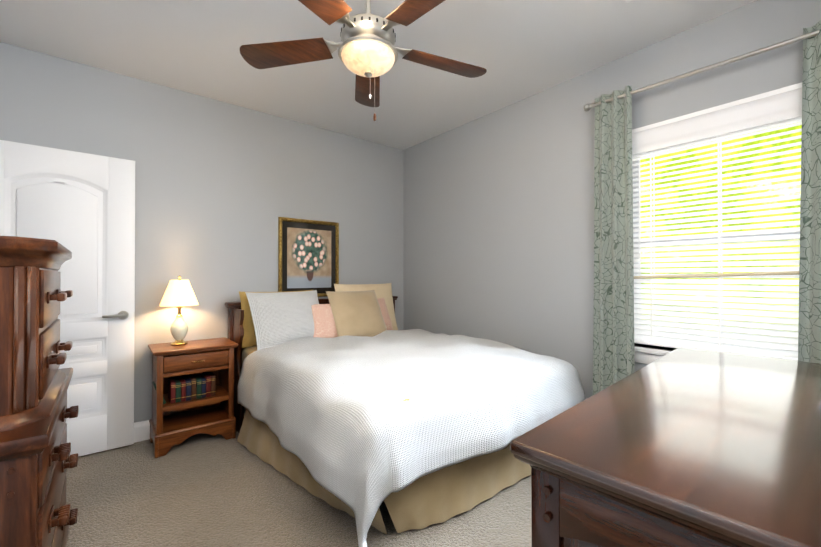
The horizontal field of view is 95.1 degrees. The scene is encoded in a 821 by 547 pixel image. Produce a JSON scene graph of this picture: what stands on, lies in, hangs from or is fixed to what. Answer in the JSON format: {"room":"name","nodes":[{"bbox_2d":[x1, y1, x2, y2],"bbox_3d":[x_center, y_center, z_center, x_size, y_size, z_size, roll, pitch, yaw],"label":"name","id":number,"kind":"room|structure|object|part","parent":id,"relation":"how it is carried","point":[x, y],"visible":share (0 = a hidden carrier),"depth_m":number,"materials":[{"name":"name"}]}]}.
{"room":"bedroom","nodes":[
{"label":"bedroom","id":0,"kind":"room"},
{"bbox_2d":[0,42,402,422],"bbox_3d":[-1.432,-0.099,3.323,3.698,2.675,0.120,0,-1,-39],"label":"wall","id":1,"kind":"structure","parent":0,"point":[221,187],"depth_m":3.05,"materials":[{"name":"grey paint"}]},
{"bbox_2d":[134,407,245,442],"bbox_3d":[-1.376,1.169,3.270,3.270,0.140,0.016,0,-1,-39],"label":"baseboard","id":2,"kind":"structure","parent":1,"relation":"attached to","point":[141,430],"depth_m":2.76,"materials":[{"name":"white"}]},
{"bbox_2d":[278,217,338,296],"bbox_3d":[-0.961,-0.144,3.606,0.605,0.740,0.029,0,-1,-39],"label":"picture frame","id":3,"kind":"object","parent":1,"relation":"attached to","point":[308,254],"visible":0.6,"depth_m":3.60,"materials":[{"name":"black wood"}]},
{"bbox_2d":[66,431,531,546],"bbox_3d":[-0.142,1.277,1.833,3.838,0.100,4.203,0,-1,-39],"label":"floor","id":4,"kind":"structure","parent":0,"point":[204,490],"depth_m":1.96,"materials":[{"name":"carpet"}]},
{"bbox_2d":[0,236,78,546],"bbox_3d":[-1.538,0.558,1.306,0.554,1.330,1.021,0,-1,-39],"label":"chest","id":5,"kind":"object","parent":4,"relation":"on","point":[37,459],"visible":1,"depth_m":1.15,"materials":[{"name":"brown wood"}]},
{"bbox_2d":[148,337,237,457],"bbox_3d":[-1.621,0.881,2.804,0.532,0.708,0.396,0,-1,-39],"label":"nightstand","id":6,"kind":"object","parent":4,"relation":"on","point":[192,387],"visible":1,"depth_m":2.71,"materials":[{"name":"brown wood"}]},
{"bbox_2d":[159,275,198,345],"bbox_3d":[-1.718,0.270,2.794,0.250,0.512,0.250,0,-1,-39],"label":"table lamp","id":7,"kind":"object","parent":6,"relation":"on","point":[179,294],"visible":1,"depth_m":2.74,"materials":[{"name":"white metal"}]},
{"bbox_2d":[225,283,584,546],"bbox_3d":[-0.144,0.663,2.818,1.870,1.144,2.244,0,-1,-39],"label":"bed","id":8,"kind":"object","parent":4,"relation":"on","point":[356,403],"visible":0.98,"depth_m":2.02,"materials":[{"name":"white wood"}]},
{"bbox_2d":[239,290,312,347],"bbox_3d":[-1.127,0.373,3.246,0.648,0.450,0.199,0,-1,-39],"label":"pillow","id":9,"kind":"object","parent":8,"relation":"on","point":[249,339],"depth_m":3.05,"materials":[{"name":"white fabric"}]},
{"bbox_2d":[245,290,318,349],"bbox_3d":[-1.013,0.368,3.154,0.668,0.434,0.319,0,-1,-39],"label":"pillow","id":10,"kind":"object","parent":8,"relation":"on","point":[272,319],"depth_m":3.03,"materials":[{"name":"white fabric"}]},
{"bbox_2d":[311,304,337,337],"bbox_3d":[-0.727,0.424,3.285,0.328,0.319,0.201,0,-1,-39],"label":"pillow","id":11,"kind":"object","parent":8,"relation":"on","point":[324,317],"depth_m":3.23,"materials":[{"name":"pink fabric"}]},
{"bbox_3d":[-0.180,0.715,2.847,1.570,0.230,1.980,0,-1,-39],"label":"mattress","id":12,"kind":"part","parent":8,"relation":"part of","materials":[{"name":"white fabric"}]},
{"bbox_2d":[334,283,397,329],"bbox_3d":[-0.435,0.353,3.791,0.690,0.507,0.221,0,-1,-39],"label":"pillow","id":13,"kind":"object","parent":8,"relation":"on","point":[383,292],"depth_m":3.85,"materials":[{"name":"beige fabric"}]},
{"bbox_2d":[377,298,392,329],"bbox_3d":[-0.330,0.417,3.692,0.323,0.344,0.196,0,-1,-39],"label":"pillow","id":14,"kind":"object","parent":8,"relation":"on","point":[383,302],"depth_m":3.72,"materials":[{"name":"pink fabric"}]},
{"bbox_2d":[510,348,820,546],"bbox_3d":[1.045,0.808,1.236,1.680,0.830,0.600,0,-1,-44],"label":"dresser","id":15,"kind":"object","parent":4,"relation":"on","point":[682,447],"visible":1,"depth_m":0.83,"materials":[{"name":"brown wood"}]},
{"bbox_2d":[0,0,755,149],"bbox_3d":[-0.142,-1.498,1.854,3.838,0.100,4.203,0,-1,-39],"label":"ceiling","id":16,"kind":"structure","parent":0,"point":[518,50],"depth_m":2.38,"materials":[{"name":"white paint"}]},
{"bbox_2d":[240,0,486,120],"bbox_3d":[-0.167,-1.084,1.775,1.274,0.726,1.244,0,-1,-39],"label":"fan","id":17,"kind":"object","parent":16,"relation":"hanging from","point":[368,50],"visible":1,"depth_m":1.78,"materials":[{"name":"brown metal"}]},
{"bbox_3d":[-0.202,-1.002,1.800,0.256,0.072,0.256,0,-1,-39],"label":"lamp shade","id":18,"kind":"part","parent":17,"relation":"part of","materials":[{"name":"beige glass"}]},
{"bbox_2d":[403,0,820,398],"bbox_3d":[1.178,-0.102,2.914,0.160,2.675,3.803,0,-1,-39],"label":"wall","id":19,"kind":"structure","parent":0,"point":[498,225],"depth_m":2.96,"materials":[{"name":"grey paint"}]},
{"bbox_2d":[584,20,820,394],"bbox_3d":[1.739,0.006,1.988,0.133,2.396,1.620,0,-1,-39],"label":"curtains","id":20,"kind":"object","parent":19,"relation":"attached to","point":[613,341],"visible":0.77,"depth_m":2.38,"materials":[{"name":"green fabric"}]},
{"bbox_2d":[632,82,801,363],"bbox_3d":[1.770,-0.178,2.144,0.210,1.495,1.160,0,-1,-39],"label":"window","id":21,"kind":"structure","parent":19,"relation":"in","point":[773,106],"depth_m":2.12,"materials":[{"name":"white"}]},
{"bbox_2d":[632,117,801,360],"bbox_3d":[1.755,-0.184,2.132,0.079,1.272,0.956,0,-1,-39],"label":"window blinds","id":22,"kind":"object","parent":21,"relation":"attached to","point":[747,342],"visible":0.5,"depth_m":2.12,"materials":[{"name":"white plastic"}]},
{"bbox_3d":[-1.524,-0.119,0.723,0.120,2.675,3.803,0,-1,-39],"label":"wall","id":23,"kind":"structure","parent":0,"visible":0},
{"bbox_2d":[0,140,134,456],"bbox_3d":[-2.296,0.203,2.439,0.814,2.033,0.111,0,-1,-39],"label":"door","id":24,"kind":"structure","parent":23,"relation":"in","point":[80,206],"depth_m":2.54,"materials":[{"name":"white wood"}]},
{"label":"outside","id":25,"kind":"structure","parent":0,"visible":0},
{"bbox_2d":[640,122,801,344],"bbox_3d":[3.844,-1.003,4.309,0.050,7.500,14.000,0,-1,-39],"label":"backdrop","id":26,"kind":"structure","parent":25,"point":[738,164],"depth_m":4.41,"materials":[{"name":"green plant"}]}
]}

